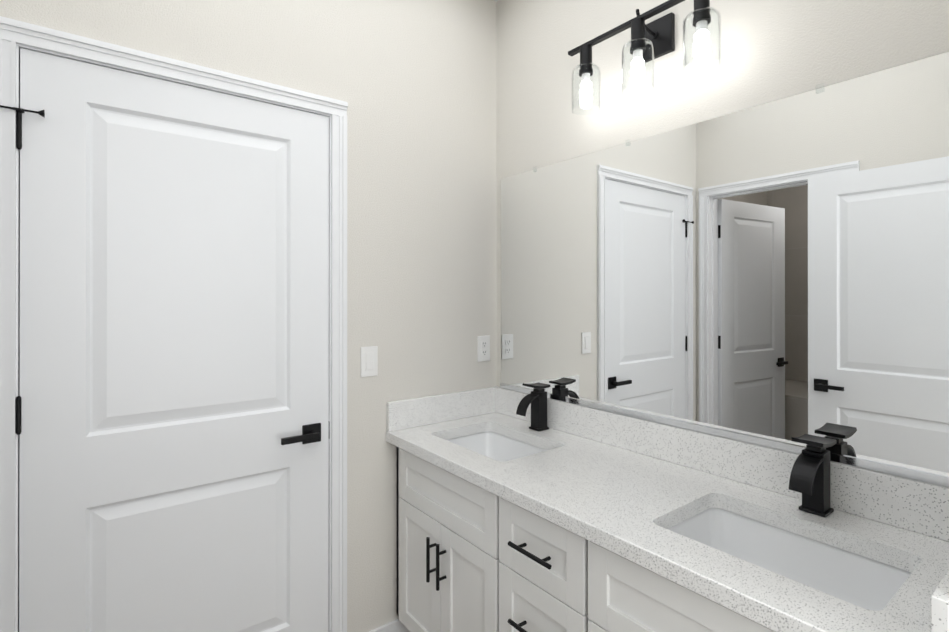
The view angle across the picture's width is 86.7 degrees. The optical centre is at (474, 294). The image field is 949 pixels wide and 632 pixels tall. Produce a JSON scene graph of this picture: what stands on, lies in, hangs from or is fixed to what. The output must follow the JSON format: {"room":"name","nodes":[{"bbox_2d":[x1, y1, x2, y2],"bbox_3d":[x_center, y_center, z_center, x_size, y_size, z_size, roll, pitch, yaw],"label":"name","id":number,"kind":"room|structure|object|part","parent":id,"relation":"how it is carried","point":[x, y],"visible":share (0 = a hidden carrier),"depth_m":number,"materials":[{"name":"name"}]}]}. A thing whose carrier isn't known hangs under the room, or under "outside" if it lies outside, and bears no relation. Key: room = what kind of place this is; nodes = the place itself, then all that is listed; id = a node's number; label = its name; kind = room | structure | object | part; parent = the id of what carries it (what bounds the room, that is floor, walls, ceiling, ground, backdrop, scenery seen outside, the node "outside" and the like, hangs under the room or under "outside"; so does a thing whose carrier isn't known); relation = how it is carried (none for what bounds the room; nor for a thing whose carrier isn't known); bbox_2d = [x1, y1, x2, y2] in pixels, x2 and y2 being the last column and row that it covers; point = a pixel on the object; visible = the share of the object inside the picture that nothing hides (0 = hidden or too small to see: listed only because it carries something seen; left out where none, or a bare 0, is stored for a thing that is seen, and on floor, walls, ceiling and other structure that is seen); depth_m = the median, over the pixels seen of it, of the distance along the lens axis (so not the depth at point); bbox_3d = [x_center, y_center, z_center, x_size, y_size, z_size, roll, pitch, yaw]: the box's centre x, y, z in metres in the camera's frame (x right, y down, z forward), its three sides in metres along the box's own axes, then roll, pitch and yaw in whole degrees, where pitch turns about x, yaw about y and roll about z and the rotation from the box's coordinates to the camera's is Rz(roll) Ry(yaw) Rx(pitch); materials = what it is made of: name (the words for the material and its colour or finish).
{"room":"bathroom","nodes":[
{"label":"bathroom","id":0,"kind":"room"},
{"bbox_2d":[0,0,495,631],"bbox_3d":[-0.641,0.009,1.837,2.020,2.740,0.120,0,0,-38],"label":"wall","id":1,"kind":"structure","parent":0,"point":[412,82],"depth_m":1.99,"materials":[{"name":"beige paint"}]},
{"bbox_2d":[0,48,329,631],"bbox_3d":[-0.901,0.358,1.584,0.904,2.024,0.139,0,0,-38],"label":"closet door","id":2,"kind":"structure","parent":1,"relation":"in","point":[172,418],"depth_m":1.54,"materials":[{"name":"white paint"}]},
{"bbox_2d":[0,16,347,631],"bbox_3d":[-0.899,0.330,1.626,0.973,2.097,0.139,0,0,-38],"label":"door frame","id":3,"kind":"structure","parent":1,"relation":"attached to","point":[16,36],"depth_m":1.45,"materials":[{"name":"white wood"}]},
{"bbox_2d":[361,346,377,376],"bbox_3d":[-0.404,0.256,1.935,0.070,0.115,0.011,0,0,-38],"label":"rocker light switch","id":4,"kind":"object","parent":1,"relation":"attached to","point":[369,360],"visible":1,"depth_m":1.93,"materials":[{"name":"white plastic"}]},
{"bbox_2d":[369,618,409,631],"bbox_3d":[-0.365,1.338,1.963,0.286,0.082,0.012,0,0,-38],"label":"baseboard","id":5,"kind":"structure","parent":1,"relation":"attached to","point":[396,625],"depth_m":1.98,"materials":[{"name":"white wood"}]},
{"bbox_2d":[387,387,493,429],"bbox_3d":[-0.126,0.480,2.142,0.545,0.114,0.020,0,0,-38],"label":"backsplash","id":6,"kind":"structure","parent":1,"relation":"attached to","point":[401,414],"depth_m":2.11,"materials":[{"name":"white stone"}]},
{"bbox_2d":[477,335,489,361],"bbox_3d":[0.043,0.243,2.279,0.070,0.115,0.009,0,0,-38],"label":"duplex electrical outlet","id":7,"kind":"object","parent":1,"relation":"attached to","point":[483,348],"visible":1,"depth_m":2.27,"materials":[{"name":"white plastic"}]},
{"bbox_2d":[494,386,948,541],"bbox_3d":[0.590,0.479,1.673,0.020,0.114,1.636,0,0,-38],"label":"backsplash","id":8,"kind":"structure","parent":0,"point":[911,504],"depth_m":1.42,"materials":[{"name":"white stone"}]},
{"bbox_2d":[496,0,948,486],"bbox_3d":[1.017,0.008,1.227,0.132,2.740,3.106,0,0,-38],"label":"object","id":9,"kind":"object","parent":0,"point":[774,274],"depth_m":1.45,"materials":[{"name":"beige paint"}]},
{"bbox_2d":[568,0,720,114],"bbox_3d":[0.545,-0.778,1.619,0.164,0.258,0.570,0,0,-38],"label":"sconce","id":10,"kind":"object","parent":9,"relation":"attached to","point":[652,40],"visible":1,"depth_m":1.60,"materials":[{"name":"black metal"}]},
{"bbox_3d":[0.555,-0.829,1.627,0.138,0.158,0.570,0,0,-38],"label":"frame","id":11,"kind":"part","parent":10,"relation":"part of","materials":[{"name":"black metal"}]},
{"bbox_2d":[926,562,948,631],"bbox_3d":[0.858,0.478,0.860,0.545,0.114,0.020,0,0,-38],"label":"backsplash","id":12,"kind":"structure","parent":0,"relation":"attached to","point":[937,598],"depth_m":0.70,"materials":[{"name":"white stone"}]},
{"bbox_3d":[-0.598,1.406,0.350,3.760,0.060,3.926,0,0,-38],"label":"floor","id":13,"kind":"structure","parent":0,"visible":0},
{"bbox_2d":[386,438,789,631],"bbox_3d":[0.369,0.977,1.502,0.577,0.801,1.636,0,0,-38],"label":"bathroom vanity","id":14,"kind":"object","parent":13,"relation":"on","point":[471,557],"depth_m":1.43,"materials":[{"name":"wood"}]},
{"bbox_2d":[386,414,948,631],"bbox_3d":[0.373,0.556,1.506,0.569,0.040,1.636,0,0,-38],"label":"countertop","id":15,"kind":"structure","parent":14,"relation":"on","point":[626,500],"depth_m":1.23,"materials":[{"name":"white stone"}]},
{"bbox_2d":[446,426,549,457],"bbox_3d":[0.075,0.646,1.874,0.344,0.162,0.476,0,0,-38],"label":"sink","id":16,"kind":"object","parent":15,"relation":"in","point":[496,443],"depth_m":2.07,"materials":[{"name":"white ceramic"}]},
{"bbox_2d":[516,382,549,430],"bbox_3d":[0.230,0.444,1.992,0.133,0.184,0.068,0,0,-38],"label":"faucet","id":17,"kind":"object","parent":15,"relation":"on","point":[536,397],"visible":1,"depth_m":1.99,"materials":[{"name":"black metal"}]},
{"bbox_2d":[670,502,905,605],"bbox_3d":[0.664,0.644,1.107,0.344,0.162,0.476,0,0,-38],"label":"sink","id":18,"kind":"object","parent":15,"relation":"in","point":[865,577],"depth_m":1.21,"materials":[{"name":"white ceramic"}]},
{"bbox_2d":[789,434,836,516],"bbox_3d":[0.819,0.443,1.226,0.133,0.184,0.068,0,0,-38],"label":"faucet","id":19,"kind":"object","parent":15,"relation":"on","point":[809,480],"visible":0.98,"depth_m":1.22,"materials":[{"name":"black metal"}]}
]}

